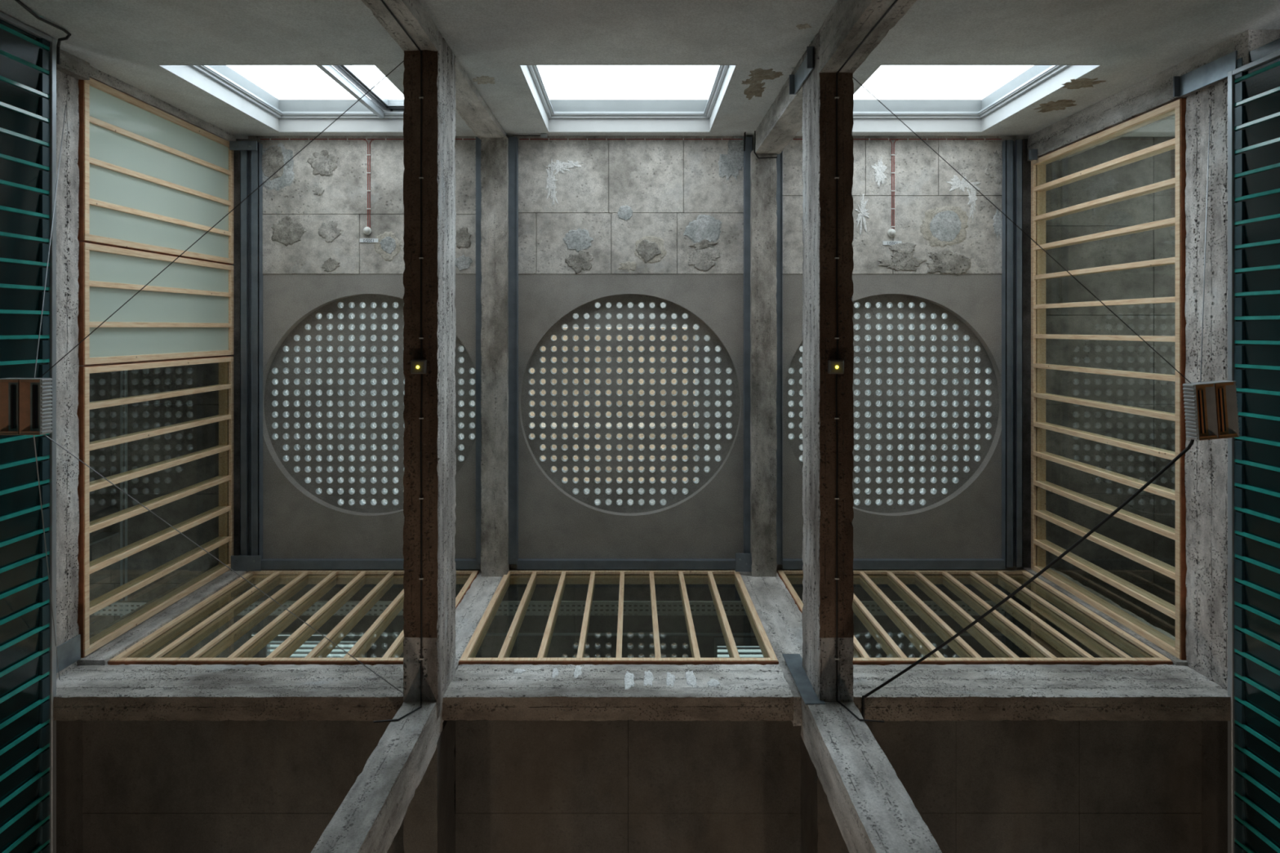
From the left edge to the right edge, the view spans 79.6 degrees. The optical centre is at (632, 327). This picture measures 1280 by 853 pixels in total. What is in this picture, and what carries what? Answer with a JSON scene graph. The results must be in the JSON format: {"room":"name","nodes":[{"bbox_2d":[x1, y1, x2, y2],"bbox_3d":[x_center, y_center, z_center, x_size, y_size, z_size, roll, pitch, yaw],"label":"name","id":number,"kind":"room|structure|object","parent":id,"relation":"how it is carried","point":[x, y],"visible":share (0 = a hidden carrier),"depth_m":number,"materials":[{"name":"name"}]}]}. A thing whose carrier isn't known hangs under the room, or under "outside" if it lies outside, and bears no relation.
{"room":"industrial hall","nodes":[
{"label":"industrial hall","id":0,"kind":"room"},
{"bbox_2d":[78,355,218,366],"bbox_3d":[-8.130,0.450,10.330,3.340,3.340,0.100,0,-90,0],"label":"window frame","id":1,"kind":"structure","parent":0,"point":[215,356],"depth_m":10.21,"materials":[{"name":"wood"}]},
{"bbox_2d":[530,327,694,481],"bbox_3d":[-0.425,1.600,15.480,3.350,0.200,3.198,0,-90,0],"label":"bulbs","id":2,"kind":"object","parent":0,"point":[554,337],"visible":0.11,"depth_m":15.38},
{"bbox_2d":[286,302,976,502],"bbox_3d":[0.000,0.570,15.500,14.400,0.200,8.060,0,-90,0],"label":"ceiling","id":3,"kind":"structure","parent":0,"point":[597,304],"depth_m":15.40,"materials":[{"name":"white metal"}]},
{"bbox_2d":[275,368,987,437],"bbox_3d":[0.000,0.570,14.000,14.400,3.200,8.060,0,-90,0],"label":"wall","id":4,"kind":"structure","parent":0,"point":[986,380],"depth_m":15.14,"materials":[{"name":"grey concrete"}]},
{"bbox_2d":[89,137,1175,657],"bbox_3d":[0.000,2.555,12.182,19.792,0.336,11.082,0,-90,0],"label":"window glass","id":5,"kind":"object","parent":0,"point":[1156,282],"depth_m":12.02,"materials":[{"name":"glass"}]},
{"bbox_2d":[89,506,119,561],"bbox_3d":[-8.768,3.685,11.655,2.096,0.750,0.905,-32,-90,0],"label":"ventilation duct","id":6,"kind":"object","parent":5,"relation":"hanging from","point":[108,510],"visible":0.18,"depth_m":11.71,"materials":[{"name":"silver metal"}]},
{"bbox_2d":[120,370,123,617],"bbox_3d":[-7.860,3.209,11.915,0.040,0.230,5.219,0,-90,0],"label":"pipe","id":7,"kind":"object","parent":5,"relation":"hanging from","point":[121,371],"visible":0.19,"depth_m":11.81,"materials":[{"name":"silver metal"}]},
{"bbox_2d":[124,370,127,611],"bbox_3d":[-7.790,3.209,11.915,0.040,0.230,5.219,0,-90,0],"label":"pipe","id":8,"kind":"object","parent":5,"relation":"hanging from","point":[126,371],"visible":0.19,"depth_m":11.81,"materials":[{"name":"silver metal"}]},
{"bbox_2d":[266,635,367,657],"bbox_3d":[-4.875,5.015,11.890,1.450,0.300,0.470,0,-90,0],"label":"ceiling light","id":9,"kind":"object","parent":5,"relation":"hanging from","point":[347,642],"visible":0.16,"depth_m":11.78,"materials":[{"name":"grey metal"}]},
{"bbox_2d":[270,641,356,656],"bbox_3d":[-4.875,5.015,11.835,1.410,0.010,0.430,0,-90,0],"label":"diffuser","id":10,"kind":"object","parent":9,"relation":"attached to","point":[271,650],"depth_m":11.83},
{"bbox_2d":[89,591,1004,615],"bbox_3d":[-1.500,4.228,11.790,14.200,0.480,0.205,0,-90,0],"label":"cable tray","id":11,"kind":"object","parent":5,"relation":"hanging from","point":[117,603],"visible":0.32,"depth_m":11.55,"materials":[{"name":"silver metal"}]},
{"bbox_2d":[251,625,1026,635],"bbox_3d":[0.110,4.680,11.864,11.821,0.332,0.044,0,-90,0],"label":"pipe","id":12,"kind":"object","parent":5,"relation":"hanging from","point":[252,633],"visible":0.55,"depth_m":11.71,"materials":[{"name":"silver metal"}]},
{"bbox_2d":[714,637,764,657],"bbox_3d":[1.690,5.025,11.890,0.820,0.300,0.350,0,-90,0],"label":"ceiling light","id":13,"kind":"object","parent":5,"relation":"hanging from","point":[747,647],"visible":0.36,"depth_m":11.82,"materials":[{"name":"grey metal"}]},
{"bbox_2d":[717,649,763,657],"bbox_3d":[1.690,5.025,11.835,0.780,0.010,0.310,0,-90,0],"label":"diffuser","id":14,"kind":"object","parent":13,"relation":"attached to","point":[718,651],"depth_m":11.83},
{"bbox_2d":[226,136,1048,571],"bbox_3d":[0.000,0.255,12.128,13.200,0.324,7.390,0,-90,0],"label":"ceiling","id":15,"kind":"structure","parent":0,"point":[598,219],"depth_m":12.00,"materials":[{"name":"grey paint"}]},
{"bbox_2d":[240,142,262,559],"bbox_3d":[-5.915,0.420,11.922,0.290,0.155,6.560,0,-90,0],"label":"steel beam","id":16,"kind":"structure","parent":15,"relation":"attached to","point":[255,199],"depth_m":11.86,"materials":[{"name":"grey metal"}]},
{"bbox_2d":[261,558,479,569],"bbox_3d":[-4.065,3.680,11.963,3.410,0.115,0.140,0,-90,0],"label":"steel angle","id":17,"kind":"object","parent":16,"relation":"attached to","point":[266,563],"visible":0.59,"depth_m":11.91,"materials":[{"name":"grey metal"}]},
{"bbox_2d":[363,226,371,235],"bbox_3d":[-4.132,-1.510,11.941,0.124,0.090,0.124,0,-90,0],"label":"smoke detector","id":18,"kind":"object","parent":15,"relation":"attached to","point":[366,230],"visible":1,"depth_m":11.94,"materials":[{"name":"white plastic"}]},
{"bbox_2d":[260,137,475,140],"bbox_3d":[-4.110,-2.938,11.979,3.380,0.020,0.033,0,-90,0],"label":"cable","id":19,"kind":"object","parent":15,"relation":"attached to","point":[269,139],"visible":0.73,"depth_m":11.97,"materials":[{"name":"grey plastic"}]},
{"bbox_2d":[363,139,373,227],"bbox_3d":[-4.110,-2.244,11.979,0.164,0.020,1.388,0,-90,0],"label":"cable","id":20,"kind":"object","parent":15,"relation":"attached to","point":[367,154],"visible":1,"depth_m":11.97,"materials":[{"name":"red plastic"}]},
{"bbox_2d":[359,238,377,242],"bbox_3d":[-4.110,-1.360,11.982,0.290,0.015,0.062,0,-90,0],"label":"label","id":21,"kind":"object","parent":15,"relation":"attached to","point":[361,240],"visible":1,"depth_m":11.98,"materials":[{"name":"white"}]},
{"bbox_2d":[264,293,475,513],"bbox_3d":[-4.100,1.205,12.230,3.990,0.129,3.990,0,-90,0],"label":"panel","id":22,"kind":"object","parent":15,"relation":"attached to","point":[279,444],"visible":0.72,"depth_m":12.17,"materials":[{"name":"grey metal"}]},
{"bbox_2d":[475,137,481,564],"bbox_3d":[-2.375,0.355,11.925,0.090,0.150,6.610,0,-90,0],"label":"steel beam","id":23,"kind":"structure","parent":15,"relation":"attached to","point":[478,194],"depth_m":11.87,"materials":[{"name":"grey metal"}]},
{"bbox_2d":[480,136,509,576],"bbox_3d":[-2.112,0.449,11.955,0.405,0.481,6.748,0,-90,0],"label":"concrete beam","id":24,"kind":"structure","parent":15,"relation":"attached to","point":[494,150],"depth_m":11.72,"materials":[{"name":"grey concrete"}]},
{"bbox_2d":[506,136,518,564],"bbox_3d":[-1.860,0.355,11.925,0.160,0.150,6.610,0,-90,0],"label":"steel beam","id":25,"kind":"structure","parent":15,"relation":"attached to","point":[513,141],"depth_m":11.87,"materials":[{"name":"grey metal"}]},
{"bbox_2d":[516,558,735,569],"bbox_3d":[-0.095,3.680,11.963,3.390,0.115,0.140,0,-90,0],"label":"steel angle","id":26,"kind":"object","parent":25,"relation":"attached to","point":[522,563],"visible":0.97,"depth_m":11.91,"materials":[{"name":"grey metal"}]},
{"bbox_2d":[520,293,739,513],"bbox_3d":[-0.030,1.205,12.230,3.990,0.129,3.990,0,-90,0],"label":"panel","id":27,"kind":"object","parent":15,"relation":"attached to","point":[671,498],"visible":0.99,"depth_m":12.17,"materials":[{"name":"grey metal"}]},
{"bbox_2d":[519,137,742,140],"bbox_3d":[-0.020,-2.938,11.979,3.480,0.020,0.033,0,-90,0],"label":"cable","id":28,"kind":"object","parent":15,"relation":"attached to","point":[529,139],"visible":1,"depth_m":11.97,"materials":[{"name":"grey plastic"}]},
{"bbox_2d":[743,136,751,553],"bbox_3d":[1.792,0.355,11.925,0.115,0.150,6.610,0,-90,0],"label":"steel beam","id":29,"kind":"structure","parent":15,"relation":"attached to","point":[747,289],"depth_m":11.87,"materials":[{"name":"grey metal"}]},
{"bbox_2d":[749,151,777,577],"bbox_3d":[2.015,0.560,11.955,0.390,0.481,6.529,0,-90,0],"label":"concrete beam","id":30,"kind":"structure","parent":15,"relation":"attached to","point":[763,175],"depth_m":11.72,"materials":[{"name":"grey concrete"}]},
{"bbox_2d":[735,553,751,571],"bbox_3d":[1.710,3.600,11.761,0.260,0.029,0.280,0,-90,0],"label":"bracket","id":31,"kind":"object","parent":30,"relation":"attached to","point":[743,561],"visible":1,"depth_m":11.76,"materials":[{"name":"grey metal"}]},
{"bbox_2d":[743,130,777,158],"bbox_3d":[1.873,-2.746,11.715,0.352,0.093,0.660,-36,-90,0],"label":"power cable","id":32,"kind":"object","parent":30,"relation":"hanging from","point":[754,131],"visible":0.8,"depth_m":11.67,"materials":[{"name":"black rubber"}]},
{"bbox_2d":[776,151,782,564],"bbox_3d":[2.255,0.355,11.925,0.130,0.150,6.610,0,-90,0],"label":"steel beam","id":33,"kind":"structure","parent":15,"relation":"attached to","point":[780,157],"depth_m":11.87,"materials":[{"name":"grey metal"}]},
{"bbox_2d":[782,293,999,513],"bbox_3d":[4.080,1.205,12.230,3.990,0.129,3.990,0,-90,0],"label":"panel","id":34,"kind":"object","parent":15,"relation":"attached to","point":[983,362],"visible":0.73,"depth_m":12.17,"materials":[{"name":"grey metal"}]},
{"bbox_2d":[887,228,895,236],"bbox_3d":[4.045,-1.480,11.941,0.124,0.090,0.124,0,-90,0],"label":"smoke detector","id":35,"kind":"object","parent":15,"relation":"attached to","point":[891,232],"visible":1,"depth_m":11.93,"materials":[{"name":"white plastic"}]},
{"bbox_2d":[882,240,902,244],"bbox_3d":[4.055,-1.320,11.982,0.290,0.015,0.062,0,-90,0],"label":"label","id":36,"kind":"object","parent":15,"relation":"attached to","point":[884,242],"visible":1,"depth_m":11.98,"materials":[{"name":"white"}]},
{"bbox_2d":[888,139,897,229],"bbox_3d":[4.067,-2.229,11.979,0.164,0.020,1.418,0,-90,0],"label":"cable","id":37,"kind":"object","parent":15,"relation":"attached to","point":[891,154],"visible":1,"depth_m":11.97,"materials":[{"name":"red plastic"}]},
{"bbox_2d":[791,137,1001,140],"bbox_3d":[4.050,-2.938,11.979,3.420,0.020,0.033,0,-90,0],"label":"cable","id":38,"kind":"object","parent":15,"relation":"attached to","point":[868,139],"visible":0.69,"depth_m":11.97,"materials":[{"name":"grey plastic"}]},
{"bbox_2d":[1001,139,1022,567],"bbox_3d":[5.900,0.400,11.922,0.260,0.155,6.600,0,-90,0],"label":"steel beam","id":39,"kind":"structure","parent":15,"relation":"attached to","point":[1007,145],"depth_m":11.86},
{"bbox_2d":[782,558,1004,569],"bbox_3d":[4.055,3.680,11.963,3.450,0.115,0.140,0,-90,0],"label":"steel angle","id":40,"kind":"object","parent":39,"relation":"attached to","point":[788,563],"visible":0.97,"depth_m":11.91,"materials":[{"name":"grey metal"}]},
{"bbox_2d":[0,0,1279,138],"bbox_3d":[0.000,-3.222,5.400,19.800,14.000,0.476,0,-90,0],"label":"wall","id":41,"kind":"structure","parent":0,"point":[1133,42],"depth_m":7.97,"materials":[{"name":"paint"}]},
{"bbox_2d":[14,0,71,64],"bbox_3d":[-5.812,-2.914,7.470,0.480,1.086,0.135,-31,-90,0],"label":"power cable","id":42,"kind":"object","parent":41,"relation":"attached to","point":[19,2],"visible":1,"depth_m":7.59,"materials":[{"name":"black rubber"}]},
{"bbox_2d":[157,64,404,132],"bbox_3d":[-4.160,-3.233,10.230,2.480,3.000,0.494,0,-90,0],"label":"window","id":43,"kind":"structure","parent":41,"relation":"in","point":[375,113],"depth_m":11.29,"materials":[{"name":"grey metal"}]},
{"bbox_2d":[512,133,547,137],"bbox_3d":[-1.582,-2.958,11.840,0.538,0.080,0.055,0,-90,0],"label":"junction box","id":44,"kind":"object","parent":41,"relation":"attached to","point":[542,135],"visible":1,"depth_m":11.84,"materials":[{"name":"grey metal"}]},
{"bbox_2d":[519,64,737,132],"bbox_3d":[-0.050,-3.233,10.230,2.480,3.000,0.494,0,-90,0],"label":"window","id":45,"kind":"structure","parent":41,"relation":"in","point":[557,115],"depth_m":11.72,"materials":[{"name":"grey metal"}]},
{"bbox_2d":[852,64,1102,132],"bbox_3d":[4.080,-3.233,10.230,2.520,3.000,0.494,0,-90,0],"label":"window","id":46,"kind":"structure","parent":41,"relation":"in","point":[1037,82],"depth_m":11.64,"materials":[{"name":"grey metal"}]},
{"bbox_2d":[1026,29,1279,160],"bbox_3d":[6.440,-2.809,9.861,0.529,4.328,0.410,0,-90,0],"label":"concrete column","id":47,"kind":"structure","parent":41,"relation":"attached to","point":[1152,93],"depth_m":9.50,"materials":[{"name":"grey concrete"}]},
{"bbox_2d":[1028,149,1037,159],"bbox_3d":[6.112,-2.640,11.710,0.125,0.020,0.160,0,-90,0],"label":"bracket","id":48,"kind":"object","parent":47,"relation":"attached to","point":[1033,153],"visible":1,"depth_m":11.70,"materials":[{"name":"grey metal"}]},
{"bbox_2d":[1173,50,1237,97],"bbox_3d":[6.139,-2.715,8.250,0.078,0.820,0.230,0,-90,0],"label":"bracket","id":49,"kind":"object","parent":47,"relation":"attached to","point":[1216,70],"visible":1,"depth_m":8.27,"materials":[{"name":"grey metal"}]},
{"bbox_2d":[82,719,1202,852],"bbox_3d":[0.110,6.015,8.528,12.337,0.143,3.967,0,-90,0],"label":"wall","id":50,"kind":"structure","parent":0,"point":[1050,785],"depth_m":8.46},
{"bbox_2d":[56,719,83,852],"bbox_3d":[-6.325,6.020,8.105,0.560,0.719,3.968,0,-90,0],"label":"concrete beam","id":51,"kind":"structure","parent":50,"relation":"attached to","point":[69,755],"depth_m":8.26,"materials":[{"name":"concrete"}]},
{"bbox_2d":[403,720,455,852],"bbox_3d":[-2.120,6.075,8.070,0.348,0.790,3.857,0,-90,0],"label":"concrete beam","id":52,"kind":"structure","parent":50,"relation":"attached to","point":[429,819],"depth_m":7.68,"materials":[{"name":"concrete"}]},
{"bbox_2d":[800,726,849,852],"bbox_3d":[2.030,6.075,8.070,0.373,0.788,3.858,0,-90,0],"label":"concrete beam","id":53,"kind":"structure","parent":50,"relation":"attached to","point":[820,831],"depth_m":7.77,"materials":[{"name":"grey concrete"}]},
{"bbox_2d":[1201,720,1227,852],"bbox_3d":[6.435,6.021,8.104,0.339,0.718,3.968,0,-90,0],"label":"concrete beam","id":54,"kind":"structure","parent":50,"relation":"attached to","point":[1214,733],"depth_m":8.27,"materials":[{"name":"concrete"}]},
{"bbox_2d":[453,720,1203,852],"bbox_3d":[0.000,2.555,8.630,19.800,0.060,11.090,0,-90,0],"label":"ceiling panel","id":55,"kind":"structure","parent":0,"point":[455,721],"depth_m":8.60,"materials":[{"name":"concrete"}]},
{"bbox_2d":[0,61,403,693],"bbox_3d":[-4.278,0.499,7.562,4.122,2.124,6.523,0,-90,0],"label":"heater","id":56,"kind":"object","parent":55,"relation":"hanging from","point":[25,403],"visible":0.99,"depth_m":6.53,"materials":[{"name":"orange metal"}]},
{"bbox_2d":[818,0,916,73],"bbox_3d":[2.045,-2.780,3.049,0.355,9.308,0.470,0,-90,0],"label":"concrete column","id":57,"kind":"structure","parent":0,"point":[848,22],"depth_m":6.81,"materials":[{"name":"grey concrete"}]},
{"bbox_2d":[801,29,853,701],"bbox_3d":[2.042,0.480,8.070,0.353,0.790,6.950,0,-90,0],"label":"concrete beam","id":58,"kind":"structure","parent":57,"relation":"on","point":[819,327],"depth_m":7.68,"materials":[{"name":"grey concrete"}]},
{"bbox_2d":[753,55,803,154],"bbox_3d":[2.065,-2.835,10.130,0.400,3.387,0.362,0,-90,0],"label":"concrete column","id":59,"kind":"structure","parent":58,"relation":"on","point":[783,120],"depth_m":10.21,"materials":[{"name":"grey concrete"}]},
{"bbox_2d":[789,46,813,94],"bbox_3d":[1.826,-2.770,8.310,0.072,0.900,0.220,0,-90,0],"label":"bracket","id":60,"kind":"object","parent":59,"relation":"attached to","point":[796,81],"visible":1,"depth_m":8.31,"materials":[{"name":"grey metal"}]},
{"bbox_2d":[782,653,825,705],"bbox_3d":[1.815,3.736,8.200,0.200,1.160,0.017,0,-90,0],"label":"steel plate","id":61,"kind":"object","parent":58,"relation":"attached to","point":[793,661],"visible":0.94,"depth_m":8.13,"materials":[{"name":"grey metal"}]},
{"bbox_2d":[827,360,844,373],"bbox_3d":[2.026,0.391,7.636,0.144,0.097,0.136,0,-90,0],"label":"lamp","id":62,"kind":"object","parent":58,"relation":"attached to","point":[834,366],"visible":1,"depth_m":7.60,"materials":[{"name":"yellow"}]},
{"bbox_2d":[834,0,897,723],"bbox_3d":[2.202,0.597,6.538,0.361,2.276,6.279,0,-90,0],"label":"power cable","id":63,"kind":"object","parent":58,"relation":"hanging from","point":[895,1],"visible":1,"depth_m":7.66,"materials":[{"name":"black rubber"}]},
{"bbox_2d":[853,77,1239,440],"bbox_3d":[4.088,-0.759,7.319,3.939,1.670,3.356,3,-90,0],"label":"heater","id":64,"kind":"object","parent":58,"relation":"hanging from","point":[1211,407],"visible":1,"depth_m":6.52,"materials":[{"name":"orange metal"}]},
{"bbox_2d":[862,439,1194,721],"bbox_3d":[3.544,2.460,7.242,0.182,1.311,3.948,39,-90,0],"label":"cable","id":65,"kind":"object","parent":64,"relation":"hanging from","point":[1192,441],"visible":0.95,"depth_m":7.10,"materials":[{"name":"black rubber"}]},
{"bbox_2d":[1048,315,1175,315],"bbox_3d":[0.000,2.380,12.385,20.000,0.070,11.640,0,-90,0],"label":"bar","id":66,"kind":"structure","parent":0,"point":[1049,315],"depth_m":12.35,"materials":[{"name":"wood"}]},
{"bbox_3d":[0.000,2.370,-1.700,19.800,0.200,11.660,0,-90,0],"label":"floor","id":67,"kind":"structure","parent":0,"visible":0},
{"bbox_2d":[311,701,442,852],"bbox_3d":[-2.122,3.970,3.160,0.346,9.526,0.471,0,-90,0],"label":"concrete column","id":68,"kind":"structure","parent":67,"relation":"on","point":[368,820],"depth_m":6.41,"materials":[{"name":"grey concrete"}]},
{"bbox_2d":[53,664,404,720],"bbox_3d":[-4.265,3.923,8.282,3.954,0.771,0.254,0,-90,0],"label":"concrete beam","id":69,"kind":"structure","parent":68,"relation":"on","point":[107,692],"depth_m":8.01,"materials":[{"name":"grey concrete"}]},
{"bbox_2d":[107,569,479,665],"bbox_3d":[-4.160,3.870,10.320,3.552,3.260,0.200,0,-90,0],"label":"window","id":70,"kind":"structure","parent":69,"relation":"on","point":[265,580],"depth_m":10.03,"materials":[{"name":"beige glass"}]},
{"bbox_2d":[400,570,502,723],"bbox_3d":[-2.176,3.950,9.961,0.429,4.127,0.310,0,-90,0],"label":"concrete column","id":71,"kind":"structure","parent":68,"relation":"on","point":[469,611],"depth_m":10.36,"materials":[{"name":"grey concrete"}]},
{"bbox_2d":[442,664,793,721],"bbox_3d":[-0.148,3.919,8.282,3.618,0.772,0.258,0,-90,0],"label":"concrete beam","id":72,"kind":"structure","parent":68,"relation":"on","point":[494,692],"depth_m":8.01,"materials":[{"name":"grey concrete"}]},
{"bbox_2d":[458,569,778,665],"bbox_3d":[-0.155,3.870,10.320,3.622,3.260,0.200,0,-90,0],"label":"window","id":73,"kind":"structure","parent":72,"relation":"on","point":[531,578],"depth_m":10.20,"materials":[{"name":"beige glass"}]},
{"bbox_2d":[361,0,439,51],"bbox_3d":[-2.115,-2.888,3.050,0.359,9.309,0.256,0,-90,0],"label":"concrete column","id":74,"kind":"structure","parent":67,"relation":"on","point":[411,15],"depth_m":7.05,"materials":[{"name":"grey concrete"}]},
{"bbox_2d":[403,30,456,721],"bbox_3d":[-2.118,0.481,8.070,0.357,0.792,6.950,0,-90,0],"label":"concrete beam","id":75,"kind":"structure","parent":74,"relation":"on","point":[438,68],"depth_m":7.68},
{"bbox_2d":[373,0,423,723],"bbox_3d":[-2.258,0.490,6.538,0.379,2.276,6.494,0,-90,0],"label":"power cable","id":76,"kind":"object","parent":75,"relation":"hanging from","point":[382,1],"visible":1,"depth_m":7.66,"materials":[{"name":"black rubber"}]},
{"bbox_2d":[410,360,426,373],"bbox_3d":[-2.124,0.391,7.636,0.144,0.097,0.136,0,-90,0],"label":"lamp","id":77,"kind":"object","parent":75,"relation":"attached to","point":[417,366],"visible":1,"depth_m":7.60,"materials":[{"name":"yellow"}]},
{"bbox_2d":[454,57,506,139],"bbox_3d":[-2.155,-2.955,10.152,0.419,3.424,0.120,0,-90,0],"label":"concrete column","id":78,"kind":"structure","parent":75,"relation":"on","point":[470,105],"depth_m":10.23,"materials":[{"name":"grey concrete"}]},
{"bbox_2d":[800,696,942,852],"bbox_3d":[1.974,3.970,3.160,0.487,9.527,0.471,0,-90,0],"label":"concrete column","id":79,"kind":"structure","parent":67,"relation":"on","point":[873,811],"depth_m":6.38,"materials":[{"name":"grey concrete"}]},
{"bbox_2d":[739,571,803,726],"bbox_3d":[1.955,3.950,9.960,0.608,4.128,0.311,0,-90,0],"label":"concrete column","id":80,"kind":"structure","parent":79,"relation":"on","point":[781,619],"depth_m":10.02,"materials":[{"name":"grey concrete"}]},
{"bbox_3d":[-7.125,2.505,3.500,2.150,10.200,10.990,0,-90,0],"label":"wall","id":81,"kind":"structure","parent":0,"visible":0},
{"bbox_2d":[0,11,56,852],"bbox_3d":[-5.989,1.750,6.215,0.072,3.450,9.701,0,-90,0],"label":"window","id":82,"kind":"structure","parent":81,"relation":"in","point":[28,55],"depth_m":7.59,"materials":[{"name":"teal metal"}]},
{"bbox_2d":[56,70,79,679],"bbox_3d":[-6.423,0.524,8.207,0.371,0.930,7.042,0,-90,0],"label":"concrete beam","id":83,"kind":"structure","parent":81,"relation":"attached to","point":[67,86],"depth_m":8.48,"materials":[{"name":"grey concrete"}]},
{"bbox_2d":[56,634,80,673],"bbox_3d":[-6.232,3.600,8.345,0.015,0.650,0.280,0,-90,0],"label":"steel plate","id":84,"kind":"object","parent":83,"relation":"attached to","point":[68,652],"visible":0.54,"depth_m":8.49,"materials":[{"name":"grey metal"}]},
{"bbox_2d":[56,48,89,79],"bbox_3d":[-6.415,-2.905,8.190,0.578,0.985,0.218,0,-90,0],"label":"concrete column","id":85,"kind":"structure","parent":83,"relation":"attached to","point":[72,65],"depth_m":8.44,"materials":[{"name":"grey concrete"}]},
{"bbox_2d":[88,66,236,141],"bbox_3d":[-6.446,-2.940,10.340,0.519,3.366,0.151,0,-90,0],"label":"concrete column","id":86,"kind":"structure","parent":85,"relation":"on","point":[100,76],"depth_m":9.99,"materials":[{"name":"grey concrete"}]},
{"bbox_2d":[229,141,257,150],"bbox_3d":[-5.960,-2.790,11.761,0.420,0.029,0.140,0,-90,0],"label":"bracket","id":87,"kind":"object","parent":86,"relation":"attached to","point":[233,145],"visible":1,"depth_m":11.76,"materials":[{"name":"grey metal"}]},
{"bbox_2d":[76,77,233,657],"bbox_3d":[-6.300,0.435,10.320,0.200,3.260,6.602,0,-90,0],"label":"window","id":88,"kind":"structure","parent":83,"relation":"on","point":[152,182],"depth_m":9.96,"materials":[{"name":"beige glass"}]},
{"bbox_2d":[76,566,253,666],"bbox_3d":[-6.267,3.920,10.329,0.675,3.391,0.371,0,-90,0],"label":"concrete column","id":89,"kind":"structure","parent":83,"relation":"on","point":[105,653],"depth_m":9.90,"materials":[{"name":"grey concrete"}]},
{"bbox_2d":[231,555,261,571],"bbox_3d":[-5.930,3.618,11.780,0.460,0.029,0.235,0,-90,0],"label":"bracket","id":90,"kind":"object","parent":89,"relation":"attached to","point":[238,563],"visible":1,"depth_m":11.78,"materials":[{"name":"grey metal"}]},
{"bbox_3d":[7.225,2.505,3.500,1.950,10.200,10.990,0,-90,0],"label":"wall","id":91,"kind":"structure","parent":0,"visible":0},
{"bbox_2d":[1184,79,1227,691],"bbox_3d":[6.420,0.526,8.207,0.380,0.929,7.041,0,-90,0],"label":"concrete beam","id":92,"kind":"structure","parent":91,"relation":"attached to","point":[1206,648],"depth_m":8.34,"materials":[{"name":"grey concrete"}]},
{"bbox_2d":[852,664,1230,721],"bbox_3d":[4.245,3.923,8.283,3.992,0.771,0.252,0,-90,0],"label":"concrete beam","id":93,"kind":"structure","parent":92,"relation":"attached to","point":[924,692],"depth_m":8.01,"materials":[{"name":"grey concrete"}]},
{"bbox_2d":[777,569,1173,665],"bbox_3d":[4.185,3.870,10.320,3.862,3.260,0.200,0,-90,0],"label":"window","id":94,"kind":"structure","parent":93,"relation":"on","point":[983,580],"depth_m":10.06,"materials":[{"name":"beige wood"}]},
{"bbox_2d":[1023,568,1187,666],"bbox_3d":[6.361,3.930,10.332,0.491,3.385,0.350,0,-90,0],"label":"concrete column","id":95,"kind":"structure","parent":92,"relation":"on","point":[1176,661],"depth_m":10.08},
{"bbox_2d":[1031,97,1186,660],"bbox_3d":[6.300,0.585,10.320,0.200,3.260,6.362,0,-90,0],"label":"window","id":96,"kind":"structure","parent":92,"relation":"on","point":[1039,544],"depth_m":10.01,"materials":[{"name":"beige wood"}]},
{"bbox_2d":[1227,38,1279,852],"bbox_3d":[6.189,1.917,6.215,0.072,3.450,9.366,0,-90,0],"label":"window","id":97,"kind":"structure","parent":91,"relation":"in","point":[1254,86],"depth_m":7.66,"materials":[{"name":"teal metal"}]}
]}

